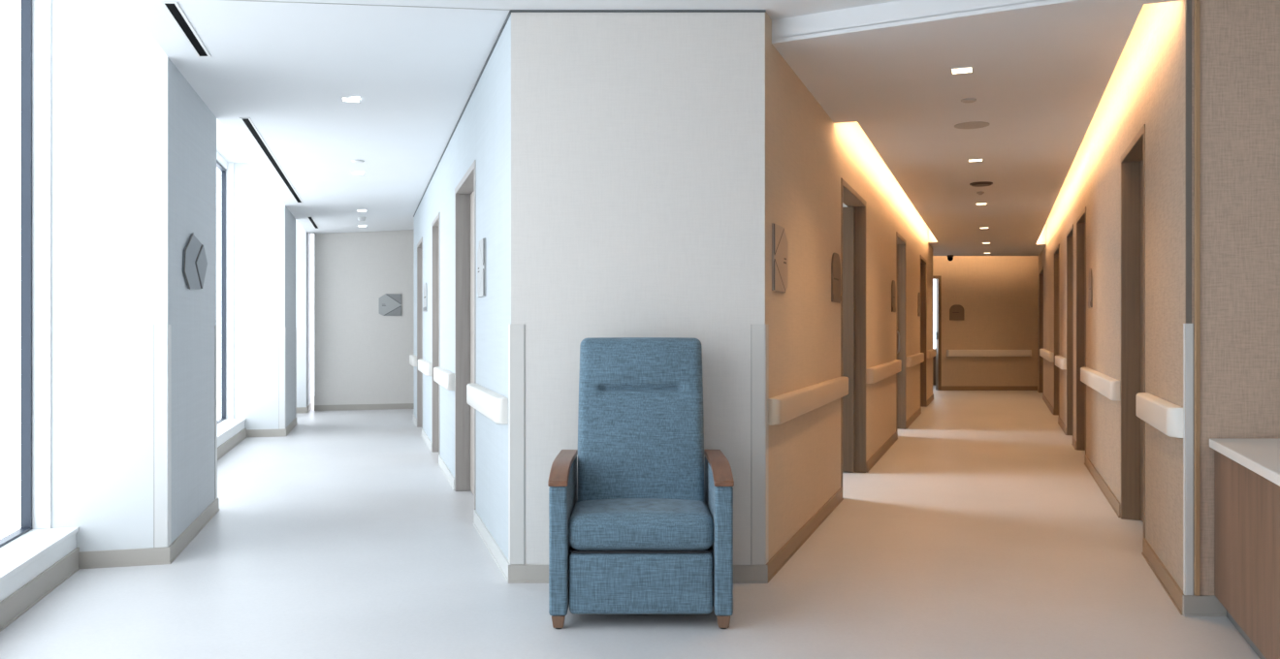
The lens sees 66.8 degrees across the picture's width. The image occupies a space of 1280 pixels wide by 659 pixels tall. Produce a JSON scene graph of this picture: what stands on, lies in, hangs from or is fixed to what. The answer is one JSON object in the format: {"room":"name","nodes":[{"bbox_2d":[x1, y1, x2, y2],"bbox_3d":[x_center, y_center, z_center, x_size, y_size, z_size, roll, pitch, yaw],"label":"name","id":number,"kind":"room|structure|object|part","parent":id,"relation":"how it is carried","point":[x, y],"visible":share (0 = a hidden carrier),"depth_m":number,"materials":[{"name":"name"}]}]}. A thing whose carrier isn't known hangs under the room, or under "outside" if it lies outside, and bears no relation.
{"room":"hospital interior","nodes":[
{"label":"hospital interior","id":0,"kind":"room"},
{"bbox_2d":[216,118,252,163],"bbox_3d":[1.400,-1.925,7.978,15.200,0.150,27.243,0,0,0],"label":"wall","id":1,"kind":"structure","parent":0,"point":[227,147],"depth_m":9.92,"materials":[{"name":"paint"}]},
{"bbox_2d":[314,229,414,405],"bbox_3d":[-2.919,-0.325,14.882,3.948,3.050,0.140,0,0,-16],"label":"wall","id":2,"kind":"structure","parent":0,"point":[362,354],"depth_m":14.46,"materials":[{"name":"paint"}]},
{"bbox_2d":[314,403,414,411],"bbox_3d":[-2.898,1.158,14.807,3.948,0.084,0.017,0,0,-16],"label":"baseboard","id":3,"kind":"structure","parent":2,"relation":"attached to","point":[395,405],"depth_m":14.46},
{"bbox_2d":[379,293,401,316],"bbox_3d":[-3.752,-0.370,14.566,0.333,0.330,0.016,0,0,-16],"label":"room sign","id":4,"kind":"object","parent":2,"relation":"attached to","point":[390,304],"visible":1,"depth_m":14.56,"materials":[{"name":"plastic"}]},
{"bbox_3d":[-3.713,-0.278,14.571,0.245,0.143,0.005,0,0,-16],"label":"raised panel","id":5,"kind":"part","parent":4,"relation":"part of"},
{"bbox_3d":[-3.697,-0.462,14.576,0.212,0.143,0.005,0,0,-16],"label":"raised panel","id":6,"kind":"part","parent":4,"relation":"part of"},
{"bbox_2d":[414,14,511,559],"bbox_3d":[-1.733,-0.325,8.720,0.140,3.050,8.537,0,0,-16],"label":"wall","id":7,"kind":"structure","parent":0,"point":[482,135],"depth_m":5.58,"materials":[{"name":"paint"}]},
{"bbox_2d":[409,354,416,366],"bbox_3d":[-2.896,0.395,12.373,0.060,0.126,0.771,0,0,-16],"label":"handrail","id":8,"kind":"object","parent":7,"relation":"attached to","point":[412,358],"visible":0.98,"depth_m":12.02,"materials":[{"name":"plastic"}]},
{"bbox_3d":[-2.896,0.395,12.373,0.059,0.126,0.631,0,0,-16],"label":"rail","id":9,"kind":"part","parent":8,"relation":"part of","materials":[{"name":"plastic"}]},
{"bbox_2d":[416,236,422,428],"bbox_3d":[-2.533,0.075,11.483,0.152,2.250,1.042,0,0,-16],"label":"door","id":10,"kind":"structure","parent":7,"relation":"in","point":[420,243],"depth_m":11.92,"materials":[{"name":"laminate"}]},
{"bbox_2d":[417,358,431,376],"bbox_3d":[-2.275,0.395,10.231,0.060,0.126,1.407,0,0,-16],"label":"handrail","id":11,"kind":"object","parent":7,"relation":"attached to","point":[425,367],"visible":0.95,"depth_m":9.79,"materials":[{"name":"plastic"}]},
{"bbox_2d":[422,283,427,312],"bbox_3d":[-2.309,-0.345,10.426,0.016,0.310,0.440,0,0,-16],"label":"room sign","id":12,"kind":"object","parent":7,"relation":"attached to","point":[425,308],"visible":1,"depth_m":10.36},
{"bbox_2d":[431,212,439,454],"bbox_3d":[-1.845,0.075,9.107,0.152,2.250,0.892,0,0,-16],"label":"door","id":13,"kind":"structure","parent":7,"relation":"in","point":[435,223],"depth_m":9.48,"materials":[{"name":"laminate"}]},
{"bbox_2d":[433,367,454,390],"bbox_3d":[-1.610,0.395,7.934,0.060,0.126,1.391,0,0,-16],"label":"handrail","id":14,"kind":"object","parent":7,"relation":"attached to","point":[445,378],"visible":0.99,"depth_m":7.54,"materials":[{"name":"plastic"}]},
{"bbox_2d":[412,414,511,582],"bbox_3d":[-1.808,1.158,8.698,0.017,0.084,8.537,0,0,-16],"label":"baseboard","id":15,"kind":"structure","parent":7,"relation":"attached to","point":[496,552],"depth_m":5.53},
{"bbox_2d":[413,10,511,217],"bbox_3d":[-1.803,-1.500,8.699,0.006,0.029,8.537,0,0,-16],"label":"trim","id":16,"kind":"structure","parent":7,"relation":"attached to","point":[509,13],"depth_m":6.11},
{"bbox_2d":[454,160,475,510],"bbox_3d":[-1.127,0.075,6.630,0.152,2.250,1.283,0,0,-16],"label":"door","id":17,"kind":"structure","parent":7,"relation":"in","point":[464,192],"depth_m":7.19,"materials":[{"name":"laminate"}]},
{"bbox_2d":[477,237,485,297],"bbox_3d":[-0.926,-0.355,5.654,0.016,0.330,0.333,0,0,-16],"label":"room sign","id":18,"kind":"object","parent":7,"relation":"attached to","point":[481,253],"visible":1,"depth_m":5.57,"materials":[{"name":"plastic"}]},
{"bbox_3d":[-0.921,-0.263,5.614,0.005,0.143,0.245,0,0,-16],"label":"raised panel","id":19,"kind":"part","parent":18,"relation":"part of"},
{"bbox_3d":[-0.916,-0.447,5.598,0.005,0.143,0.212,0,0,-16],"label":"raised panel","id":20,"kind":"part","parent":18,"relation":"part of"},
{"bbox_2d":[466,383,508,424],"bbox_3d":[-0.856,0.395,5.332,0.060,0.126,1.342,0,0,-16],"label":"handrail","id":21,"kind":"object","parent":7,"relation":"attached to","point":[493,405],"visible":1,"depth_m":4.98,"materials":[{"name":"plastic"}]},
{"bbox_2d":[508,324,524,565],"bbox_3d":[-0.601,0.545,4.615,0.109,1.140,0.042,0,0,37],"label":"guard","id":22,"kind":"object","parent":7,"relation":"attached to","point":[516,333],"visible":1,"depth_m":4.60,"materials":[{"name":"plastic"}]},
{"bbox_3d":[-0.623,0.545,4.629,0.004,1.140,0.062,0,0,-16],"label":"guard leg","id":23,"kind":"part","parent":22,"relation":"part of","materials":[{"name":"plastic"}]},
{"bbox_2d":[0,385,1259,658],"bbox_3d":[1.400,1.260,7.978,15.200,0.120,27.243,0,0,0],"label":"floor","id":24,"kind":"structure","parent":0,"point":[981,531],"depth_m":4.59,"materials":[{"name":"plastic"}]},
{"bbox_2d":[51,0,216,551],"bbox_3d":[-2.934,-0.325,5.610,0.667,3.050,1.500,0,0,-15],"label":"wall pier","id":25,"kind":"object","parent":24,"relation":"on","point":[134,144],"visible":0.67,"depth_m":4.91,"materials":[{"name":"white paint"}]},
{"bbox_2d":[78,497,219,569],"bbox_3d":[-2.807,1.158,5.643,0.437,0.084,1.534,0,0,-15],"label":"baseboard","id":26,"kind":"object","parent":25,"relation":"attached to","point":[152,556],"visible":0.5,"depth_m":4.94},
{"bbox_2d":[153,324,171,547],"bbox_3d":[-2.439,0.545,4.981,0.049,1.140,0.098,0,0,30],"label":"guard","id":27,"kind":"object","parent":25,"relation":"attached to","point":[162,334],"visible":1,"depth_m":4.96,"materials":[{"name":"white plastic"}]},
{"bbox_3d":[-2.426,0.545,5.000,0.004,1.140,0.062,0,0,-15],"label":"guard leg","id":28,"kind":"part","parent":27,"relation":"part of","materials":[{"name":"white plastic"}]},
{"bbox_2d":[182,233,207,289],"bbox_3d":[-2.591,-0.390,5.652,0.018,0.332,0.701,0,0,-15],"label":"room sign","id":29,"kind":"object","parent":25,"relation":"attached to","point":[194,258],"visible":1,"depth_m":5.61,"materials":[{"name":"plastic"}]},
{"bbox_3d":[-2.629,-0.379,5.816,0.006,0.267,0.364,0,0,-15],"label":"raised panel","id":30,"kind":"part","parent":29,"relation":"part of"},
{"bbox_2d":[215,325,217,499],"bbox_3d":[-2.815,0.545,6.401,0.098,1.140,0.049,0,0,30],"label":"guard","id":31,"kind":"object","parent":25,"relation":"attached to","point":[215,326],"visible":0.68,"depth_m":6.37,"materials":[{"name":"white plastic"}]},
{"bbox_2d":[216,151,246,460],"bbox_3d":[-3.913,-0.325,8.521,0.267,3.050,4.630,0,0,-15],"label":"window","id":32,"kind":"structure","parent":24,"relation":"on","point":[231,432],"depth_m":10.73,"materials":[{"name":"clear glass"}]},
{"bbox_3d":[-4.011,-0.390,8.495,0.044,2.760,4.606,0,0,-15],"label":"sash","id":33,"kind":"part","parent":32,"relation":"part of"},
{"bbox_3d":[-3.972,-0.430,8.505,0.125,2.840,4.630,0,0,-15],"label":"frame","id":34,"kind":"part","parent":32,"relation":"part of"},
{"bbox_3d":[-3.917,1.095,8.520,0.259,0.210,4.630,0,0,-15],"label":"sill","id":35,"kind":"part","parent":32,"relation":"part of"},
{"bbox_3d":[-3.793,1.148,8.553,0.020,0.104,4.630,0,0,-15],"label":"sill baseboard","id":36,"kind":"part","parent":32,"relation":"part of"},
{"bbox_2d":[233,162,295,429],"bbox_3d":[-4.498,-0.325,11.511,0.667,3.050,1.450,0,0,-15],"label":"wall pier","id":37,"kind":"object","parent":24,"relation":"on","point":[264,227],"visible":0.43,"depth_m":10.83,"materials":[{"name":"white paint"}]},
{"bbox_2d":[246,417,297,437],"bbox_3d":[-4.370,1.158,11.545,0.437,0.084,1.484,0,0,-15],"label":"baseboard","id":38,"kind":"object","parent":37,"relation":"attached to","point":[284,432],"visible":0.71,"depth_m":10.85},
{"bbox_2d":[278,327,286,429],"bbox_3d":[-4.009,0.545,10.907,0.049,1.140,0.098,0,0,30],"label":"guard","id":39,"kind":"object","parent":37,"relation":"attached to","point":[281,331],"visible":1,"depth_m":10.88,"materials":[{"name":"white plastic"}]},
{"bbox_3d":[-3.996,0.545,10.926,0.004,1.140,0.062,0,0,-15],"label":"guard leg","id":40,"kind":"part","parent":39,"relation":"part of","materials":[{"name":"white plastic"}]},
{"bbox_2d":[295,327,296,417],"bbox_3d":[-4.372,0.545,12.278,0.098,1.140,0.049,0,0,30],"label":"guard","id":41,"kind":"object","parent":37,"relation":"attached to","point":[296,328],"visible":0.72,"depth_m":12.27,"materials":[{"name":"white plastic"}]},
{"bbox_2d":[295,219,311,407],"bbox_3d":[-5.233,-0.325,14.285,0.667,3.050,0.950,0,0,-15],"label":"wall pier","id":42,"kind":"object","parent":24,"relation":"on","point":[303,239],"visible":0.14,"depth_m":13.90,"materials":[{"name":"white paint"}]},
{"bbox_2d":[296,402,312,414],"bbox_3d":[-5.105,1.158,14.319,0.437,0.084,0.984,0,0,-15],"label":"baseboard","id":43,"kind":"object","parent":42,"relation":"attached to","point":[308,407],"visible":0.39,"depth_m":13.89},
{"bbox_2d":[547,337,734,629],"bbox_3d":[0.004,0.618,4.180,0.740,1.164,0.644,0,0,0],"label":"recliner chair","id":44,"kind":"object","parent":24,"relation":"on","point":[637,529],"visible":1,"depth_m":4.07,"materials":[{"name":"blue fabric"}]},
{"bbox_3d":[-0.327,1.169,3.895,0.053,0.050,0.053,0,0,0],"label":"leg","id":45,"kind":"part","parent":44,"relation":"part of","materials":[{"name":"brown wood"}]},
{"bbox_3d":[-0.327,0.860,4.181,0.072,0.568,0.638,0,0,0],"label":"arm panel","id":46,"kind":"part","parent":44,"relation":"part of","materials":[{"name":"blue fabric"}]},
{"bbox_2d":[568,498,713,550],"bbox_3d":[0.004,0.811,4.119,0.594,0.166,0.502,0,0,0],"label":"seat cushion","id":47,"kind":"object","parent":44,"relation":"on","point":[593,524],"depth_m":3.89,"materials":[{"name":"blue fabric"}]},
{"bbox_3d":[0.004,0.990,4.213,0.580,0.180,0.515,0,0,0],"label":"seat","id":48,"kind":"part","parent":44,"relation":"part of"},
{"bbox_3d":[0.004,0.434,4.328,0.559,0.796,0.302,0,0,0],"label":"backrest","id":49,"kind":"part","parent":44,"relation":"part of","materials":[{"name":"blue fabric"}]},
{"bbox_3d":[0.335,0.860,4.181,0.072,0.568,0.638,0,0,0],"label":"arm panel","id":50,"kind":"part","parent":44,"relation":"part of","materials":[{"name":"blue fabric"}]},
{"bbox_3d":[0.335,1.169,3.895,0.053,0.050,0.053,0,0,0],"label":"leg","id":51,"kind":"part","parent":44,"relation":"part of","materials":[{"name":"brown wood"}]},
{"bbox_2d":[1209,438,1279,658],"bbox_3d":[2.459,0.828,2.832,1.000,0.745,2.969,0,0,20],"label":"reception desk","id":52,"kind":"object","parent":24,"relation":"on","point":[1246,470],"visible":1,"depth_m":3.53,"materials":[{"name":"brown wood"}]},
{"bbox_2d":[1209,438,1279,486],"bbox_3d":[2.459,0.473,2.832,1.000,0.037,2.969,0,0,20],"label":"countertop","id":53,"kind":"structure","parent":52,"relation":"on","point":[1261,456],"depth_m":3.62,"materials":[{"name":"stone"}]},
{"bbox_2d":[511,12,765,565],"bbox_3d":[-0.010,-0.325,4.670,1.204,3.050,0.140,0,0,0],"label":"wall","id":54,"kind":"structure","parent":0,"point":[638,139],"depth_m":4.60,"materials":[{"name":"paint"}]},
{"bbox_2d":[508,565,767,583],"bbox_3d":[-0.010,1.158,4.591,1.228,0.084,0.017,0,0,0],"label":"baseboard","id":55,"kind":"structure","parent":54,"relation":"attached to","point":[517,574],"depth_m":4.59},
{"bbox_2d":[510,9,766,12],"bbox_3d":[-0.010,-1.510,4.597,1.212,0.010,0.006,0,0,0],"label":"trim","id":56,"kind":"structure","parent":54,"relation":"attached to","point":[511,11],"depth_m":4.59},
{"bbox_2d":[124,0,1181,255],"bbox_3d":[1.359,-1.625,6.966,16.868,0.450,25.910,0,0,21],"label":"ceiling","id":57,"kind":"structure","parent":0,"point":[1043,69],"depth_m":5.64,"materials":[{"name":"paint"}]},
{"bbox_2d":[160,0,211,57],"bbox_3d":[-2.138,-1.409,4.590,0.064,0.009,0.864,0,0,-15],"label":"air slot","id":58,"kind":"object","parent":57,"relation":"attached to","point":[173,9],"visible":1,"depth_m":4.53,"materials":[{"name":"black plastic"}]},
{"bbox_2d":[239,117,302,203],"bbox_3d":[-3.205,-1.409,8.616,0.064,0.009,4.474,0,0,-15],"label":"air slot","id":59,"kind":"object","parent":57,"relation":"attached to","point":[247,122],"visible":1,"depth_m":7.81,"materials":[{"name":"black metal"}]},
{"bbox_2d":[306,216,319,228],"bbox_3d":[-4.319,-1.409,12.820,0.064,0.009,1.474,0,0,-15],"label":"air slot","id":60,"kind":"object","parent":57,"relation":"attached to","point":[311,220],"visible":1,"depth_m":12.75,"materials":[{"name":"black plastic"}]},
{"bbox_2d":[341,96,360,102],"bbox_3d":[-1.829,-1.456,6.138,0.116,0.006,0.116,0,0,-15],"label":"recessed light","id":61,"kind":"object","parent":57,"relation":"in","point":[343,99],"visible":1,"depth_m":6.12,"materials":[{"name":"white plastic"}]},
{"bbox_2d":[351,160,364,163],"bbox_3d":[-2.442,-1.451,8.390,0.110,0.014,0.110,0,0,0],"label":"sprinkler","id":62,"kind":"object","parent":57,"relation":"attached to","point":[352,161],"visible":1,"depth_m":8.37,"materials":[{"name":"white plastic"}]},
{"bbox_2d":[351,171,364,174],"bbox_3d":[-2.620,-1.454,9.005,0.116,0.006,0.116,0,0,-15],"label":"recessed light","id":63,"kind":"object","parent":57,"relation":"in","point":[352,173],"visible":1,"depth_m":9.00,"materials":[{"name":"white plastic"}]},
{"bbox_2d":[357,217,365,221],"bbox_3d":[-3.602,-1.429,12.551,0.100,0.050,0.100,0,0,0],"label":"smoke detector","id":64,"kind":"object","parent":57,"relation":"attached to","point":[359,218],"visible":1,"depth_m":12.51,"materials":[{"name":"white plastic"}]},
{"bbox_2d":[229,0,511,10],"bbox_3d":[-1.397,-1.457,4.332,1.659,0.118,0.006,0,0,-19],"label":"trim","id":65,"kind":"structure","parent":57,"relation":"attached to","point":[230,0],"depth_m":4.39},
{"bbox_2d":[947,255,953,260],"bbox_3d":[5.856,-1.345,18.300,0.120,0.110,0.120,0,0,0],"label":"security camera","id":66,"kind":"object","parent":57,"relation":"attached to","point":[949,257],"visible":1,"depth_m":18.26,"materials":[{"name":"plastic"}]},
{"bbox_2d":[950,65,973,74],"bbox_3d":[1.734,-1.397,5.224,0.116,0.006,0.116,0,0,20],"label":"recessed light","id":67,"kind":"object","parent":57,"relation":"in","point":[961,70],"visible":1,"depth_m":5.22,"materials":[{"name":"white plastic"}]},
{"bbox_2d":[960,97,976,102],"bbox_3d":[2.002,-1.394,5.907,0.090,0.012,0.090,0,0,0],"label":"sprinkler","id":68,"kind":"object","parent":57,"relation":"attached to","point":[969,100],"visible":1,"depth_m":5.89,"materials":[{"name":"grey plastic"}]},
{"bbox_2d":[954,121,989,128],"bbox_3d":[2.269,-1.396,6.635,0.230,0.008,0.230,0,0,0],"label":"ceiling speaker","id":69,"kind":"object","parent":57,"relation":"attached to","point":[975,124],"visible":1,"depth_m":6.61,"materials":[{"name":"grey plastic"}]},
{"bbox_2d":[967,158,983,161],"bbox_3d":[2.768,-1.397,8.000,0.116,0.006,0.116,0,0,20],"label":"recessed light","id":70,"kind":"object","parent":57,"relation":"in","point":[981,159],"visible":1,"depth_m":8.00,"materials":[{"name":"white plastic"}]},
{"bbox_2d":[969,181,992,187],"bbox_3d":[3.264,-1.389,9.271,0.210,0.022,0.210,0,0,0],"label":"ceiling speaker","id":71,"kind":"object","parent":57,"relation":"attached to","point":[981,183],"visible":1,"depth_m":9.22,"materials":[{"name":"plastic"}]},
{"bbox_3d":[3.264,-1.394,9.271,0.210,0.011,0.210,0,0,0],"label":"mounting plate","id":72,"kind":"part","parent":71,"relation":"part of","materials":[{"name":"plastic"}]},
{"bbox_2d":[765,12,932,560],"bbox_3d":[2.770,-0.325,10.724,0.140,3.050,12.999,0,0,20],"label":"wall","id":73,"kind":"structure","parent":0,"point":[808,154],"depth_m":5.90,"materials":[{"name":"beige paint"}]},
{"bbox_2d":[750,324,768,565],"bbox_3d":[0.582,0.545,4.614,0.112,1.140,0.040,0,0,-35],"label":"guard","id":74,"kind":"object","parent":73,"relation":"attached to","point":[759,334],"visible":1,"depth_m":4.60,"materials":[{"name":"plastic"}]},
{"bbox_3d":[0.605,0.545,4.628,0.004,1.140,0.062,0,0,20],"label":"guard leg","id":75,"kind":"part","parent":74,"relation":"part of","materials":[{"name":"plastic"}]},
{"bbox_2d":[771,223,787,292],"bbox_3d":[0.709,-0.355,4.894,0.016,0.330,0.333,0,0,20],"label":"room sign","id":76,"kind":"object","parent":73,"relation":"attached to","point":[779,238],"visible":1,"depth_m":4.84,"materials":[{"name":"plastic"}]},
{"bbox_3d":[0.696,-0.447,4.839,0.005,0.143,0.212,0,0,20],"label":"raised panel","id":77,"kind":"part","parent":76,"relation":"part of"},
{"bbox_3d":[0.701,-0.263,4.855,0.005,0.143,0.245,0,0,20],"label":"raised panel","id":78,"kind":"part","parent":76,"relation":"part of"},
{"bbox_2d":[768,377,848,425],"bbox_3d":[1.043,0.395,5.739,0.060,0.126,2.328,0,0,20],"label":"handrail","id":79,"kind":"object","parent":73,"relation":"attached to","point":[782,408],"visible":1,"depth_m":5.25,"materials":[{"name":"beige plastic"}]},
{"bbox_2d":[831,253,841,303],"bbox_3d":[1.337,-0.352,6.600,0.016,0.335,0.350,0,0,20],"label":"room sign","id":80,"kind":"object","parent":73,"relation":"attached to","point":[836,297],"visible":1,"depth_m":6.54,"materials":[{"name":"plastic"}]},
{"bbox_3d":[1.343,-0.216,6.598,0.005,0.038,0.326,0,0,20],"label":"raised panel","id":81,"kind":"part","parent":80,"relation":"part of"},
{"bbox_2d":[765,393,933,582],"bbox_3d":[2.844,1.158,10.697,0.017,0.084,12.999,0,0,20],"label":"baseboard","id":82,"kind":"structure","parent":73,"relation":"attached to","point":[775,564],"depth_m":5.80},
{"bbox_2d":[840,177,866,487],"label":"door","id":83,"kind":"structure","parent":73,"relation":"in","point":[853,216],"depth_m":8.11,"materials":[{"name":"brown wood"}]},
{"bbox_2d":[866,359,901,383],"bbox_3d":[2.389,0.395,9.398,0.060,0.126,2.572,0,0,20],"label":"handrail","id":84,"kind":"object","parent":73,"relation":"attached to","point":[877,373],"visible":1,"depth_m":8.90,"materials":[{"name":"beige plastic"}]},
{"bbox_2d":[891,280,895,312],"bbox_3d":[2.689,-0.352,10.275,0.016,0.335,0.368,0,0,20],"label":"room sign","id":85,"kind":"object","parent":73,"relation":"attached to","point":[893,286],"visible":1,"depth_m":10.22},
{"bbox_2d":[896,231,906,431],"bbox_3d":[2.960,0.062,11.202,0.166,2.275,1.148,0,0,20],"label":"door","id":86,"kind":"structure","parent":73,"relation":"in","point":[901,242],"depth_m":11.69,"materials":[{"name":"brown wood"}]},
{"bbox_3d":[2.846,0.140,10.779,0.087,0.282,0.022,0,0,20],"label":"handle","id":87,"kind":"part","parent":86,"relation":"part of","materials":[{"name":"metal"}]},
{"bbox_2d":[906,352,924,367],"bbox_3d":[3.652,0.395,12.831,0.060,0.126,2.188,0,0,20],"label":"handrail","id":88,"kind":"object","parent":73,"relation":"attached to","point":[915,359],"visible":1,"depth_m":12.31,"materials":[{"name":"beige plastic"}]},
{"bbox_2d":[917,292,920,317],"bbox_3d":[3.929,-0.352,13.646,0.016,0.335,0.343,0,0,20],"label":"room sign","id":89,"kind":"object","parent":73,"relation":"attached to","point":[918,296],"visible":1,"depth_m":13.53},
{"bbox_2d":[920,255,926,407],"bbox_3d":[4.171,0.062,14.530,0.152,2.275,1.262,0,0,20],"label":"door","id":90,"kind":"structure","parent":73,"relation":"in","point":[922,260],"depth_m":15.07,"materials":[{"name":"brown wood"}]},
{"bbox_2d":[926,349,936,358],"bbox_3d":[4.795,0.395,15.939,0.060,0.126,1.613,0,0,20],"label":"handrail","id":91,"kind":"object","parent":73,"relation":"attached to","point":[932,353],"visible":1,"depth_m":15.38,"materials":[{"name":"beige plastic"}]},
{"bbox_2d":[932,356,935,385],"bbox_3d":[5.400,-0.325,20.070,2.600,3.050,1.660,0,0,0],"label":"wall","id":92,"kind":"structure","parent":0,"point":[934,358],"depth_m":20.80,"materials":[{"name":"brown"}]},
{"bbox_2d":[932,256,1037,385],"bbox_3d":[5.800,-0.325,19.170,4.400,3.050,0.140,0,0,0],"label":"wall","id":93,"kind":"structure","parent":0,"point":[998,295],"depth_m":19.10,"materials":[{"name":"beige paint"}]},
{"bbox_2d":[932,275,941,390],"bbox_3d":[5.574,0.070,19.165,0.712,2.260,0.150,0,0,0],"label":"door","id":94,"kind":"structure","parent":93,"relation":"in","point":[938,278],"depth_m":19.09,"materials":[{"name":"metal"}]},
{"bbox_2d":[949,304,963,320],"bbox_3d":[6.239,-0.335,19.091,0.292,0.310,0.016,0,0,0],"label":"room sign","id":95,"kind":"object","parent":93,"relation":"attached to","point":[956,311],"visible":1,"depth_m":19.09,"materials":[{"name":"plastic"}]},
{"bbox_2d":[946,350,1031,356],"bbox_3d":[6.866,0.465,19.057,1.662,0.130,0.084,0,0,0],"label":"handrail","id":96,"kind":"object","parent":93,"relation":"attached to","point":[949,353],"visible":1,"depth_m":19.02,"materials":[{"name":"plastic"}]},
{"bbox_2d":[941,385,1037,390],"bbox_3d":[5.800,1.158,19.091,4.400,0.084,0.017,0,0,0],"label":"baseboard","id":97,"kind":"structure","parent":93,"relation":"attached to","point":[944,388],"depth_m":19.09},
{"bbox_2d":[1037,0,1184,591],"bbox_3d":[5.140,-0.325,11.590,0.140,3.050,16.088,0,0,20],"label":"wall","id":98,"kind":"structure","parent":0,"point":[1146,84],"depth_m":5.26,"materials":[{"name":"paint"}]},
{"bbox_2d":[1039,266,1043,393],"bbox_3d":[7.364,0.050,17.616,0.152,2.300,1.642,0,0,20],"label":"door","id":99,"kind":"structure","parent":98,"relation":"in","point":[1041,270],"depth_m":18.35,"materials":[{"name":"brown wood"}]},
{"bbox_2d":[1039,349,1054,362],"bbox_3d":[6.383,0.395,15.246,0.060,0.126,3.365,0,0,20],"label":"handrail","id":100,"kind":"object","parent":98,"relation":"attached to","point":[1049,356],"visible":1,"depth_m":14.36,"materials":[{"name":"plastic"}]},
{"bbox_2d":[1054,244,1058,415],"bbox_3d":[5.655,0.050,12.986,0.152,2.300,1.260,0,0,20],"label":"door","id":101,"kind":"structure","parent":98,"relation":"in","point":[1056,251],"depth_m":13.55,"materials":[{"name":"brown wood"}]},
{"bbox_2d":[1055,355,1066,369],"bbox_3d":[5.085,0.395,11.733,0.060,0.126,1.365,0,0,20],"label":"handrail","id":102,"kind":"object","parent":98,"relation":"attached to","point":[1060,362],"visible":1,"depth_m":11.23,"materials":[{"name":"plastic"}]},
{"bbox_2d":[1066,224,1073,436],"bbox_3d":[4.752,0.050,10.541,0.152,2.300,0.982,0,0,20],"label":"door","id":103,"kind":"structure","parent":98,"relation":"in","point":[1070,235],"depth_m":10.97,"materials":[{"name":"brown wood"}]},
{"bbox_2d":[1076,206,1086,454],"bbox_3d":[4.235,0.050,9.139,0.152,2.300,1.078,0,0,20],"label":"door","id":104,"kind":"structure","parent":98,"relation":"in","point":[1081,219],"depth_m":9.61,"materials":[{"name":"brown wood"}]},
{"bbox_2d":[1088,267,1092,308],"bbox_3d":[3.796,-0.352,8.176,0.016,0.335,0.254,0,0,20],"label":"room sign","id":105,"kind":"object","parent":98,"relation":"attached to","point":[1090,279],"visible":1,"depth_m":8.12,"materials":[{"name":"plastic"}]},
{"bbox_2d":[1080,367,1119,400],"bbox_3d":[3.486,0.395,7.399,0.060,0.126,2.466,0,0,20],"label":"handrail","id":106,"kind":"object","parent":98,"relation":"attached to","point":[1108,387],"visible":1,"depth_m":6.79,"materials":[{"name":"plastic"}]},
{"bbox_2d":[1036,386,1183,615],"bbox_3d":[5.066,1.158,11.617,0.017,0.084,16.088,0,0,20],"label":"baseboard","id":107,"kind":"structure","parent":98,"relation":"attached to","point":[1161,572],"depth_m":5.04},
{"bbox_2d":[1120,124,1145,538],"bbox_3d":[2.948,0.050,5.653,0.152,2.300,1.062,0,0,20],"label":"door","id":108,"kind":"structure","parent":98,"relation":"in","point":[1133,160],"depth_m":6.11,"materials":[{"name":"brown wood"}]},
{"bbox_2d":[1136,392,1183,438],"bbox_3d":[2.450,0.395,4.597,0.062,0.126,1.064,0,0,20],"label":"handrail","id":109,"kind":"object","parent":98,"relation":"attached to","point":[1167,417],"visible":1,"depth_m":4.33,"materials":[{"name":"plastic"}]},
{"bbox_2d":[1182,0,1279,616],"bbox_3d":[3.938,-0.325,4.130,3.324,3.050,0.157,0,0,0],"label":"wall","id":110,"kind":"structure","parent":0,"point":[1240,39],"depth_m":4.07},
{"bbox_2d":[1183,323,1193,595],"bbox_3d":[2.303,0.545,4.082,0.037,1.140,0.037,0,0,0],"label":"guard","id":111,"kind":"object","parent":110,"relation":"attached to","point":[1189,327],"visible":1,"depth_m":4.06,"materials":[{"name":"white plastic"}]},
{"bbox_3d":[2.291,0.545,4.083,0.004,1.140,0.030,0,0,20],"label":"guard leg","id":112,"kind":"part","parent":111,"relation":"part of","materials":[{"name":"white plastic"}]},
{"bbox_3d":[2.303,0.545,4.066,0.030,1.140,0.004,0,0,0],"label":"guard leg","id":113,"kind":"part","parent":111,"relation":"part of","materials":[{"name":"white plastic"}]},
{"bbox_2d":[1185,0,1191,323],"bbox_3d":[2.300,-0.770,4.065,0.024,1.488,0.006,0,0,0],"label":"trim","id":114,"kind":"structure","parent":110,"relation":"attached to","point":[1188,2],"depth_m":4.06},
{"bbox_2d":[1194,0,1200,596],"bbox_3d":[2.334,-0.199,4.062,0.020,2.629,0.010,0,0,0],"label":"trim","id":115,"kind":"structure","parent":110,"relation":"attached to","point":[1197,2],"depth_m":4.06,"materials":[{"name":"grey metal"}]},
{"bbox_3d":[-1.365,-0.325,-0.316,1.029,3.050,1.621,0,0,0],"label":"wall pier","id":116,"kind":"object","parent":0,"visible":0},
{"bbox_2d":[0,0,79,632],"bbox_3d":[-2.343,-0.325,2.596,0.267,3.050,4.630,0,0,-15],"label":"window","id":117,"kind":"structure","parent":116,"relation":"attached to","point":[36,559],"depth_m":4.78,"materials":[{"name":"clear glass"}]},
{"bbox_3d":[-2.441,-0.390,2.570,0.044,2.760,4.606,0,0,-15],"label":"sash","id":118,"kind":"part","parent":117,"relation":"part of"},
{"bbox_3d":[-2.347,1.095,2.595,0.259,0.210,4.630,0,0,-15],"label":"sill","id":119,"kind":"part","parent":117,"relation":"part of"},
{"bbox_3d":[-2.223,1.148,2.627,0.020,0.104,4.630,0,0,-15],"label":"sill baseboard","id":120,"kind":"part","parent":117,"relation":"part of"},
{"bbox_3d":[-2.402,-0.430,2.580,0.125,2.840,4.630,0,0,-15],"label":"frame","id":121,"kind":"part","parent":117,"relation":"part of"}
]}

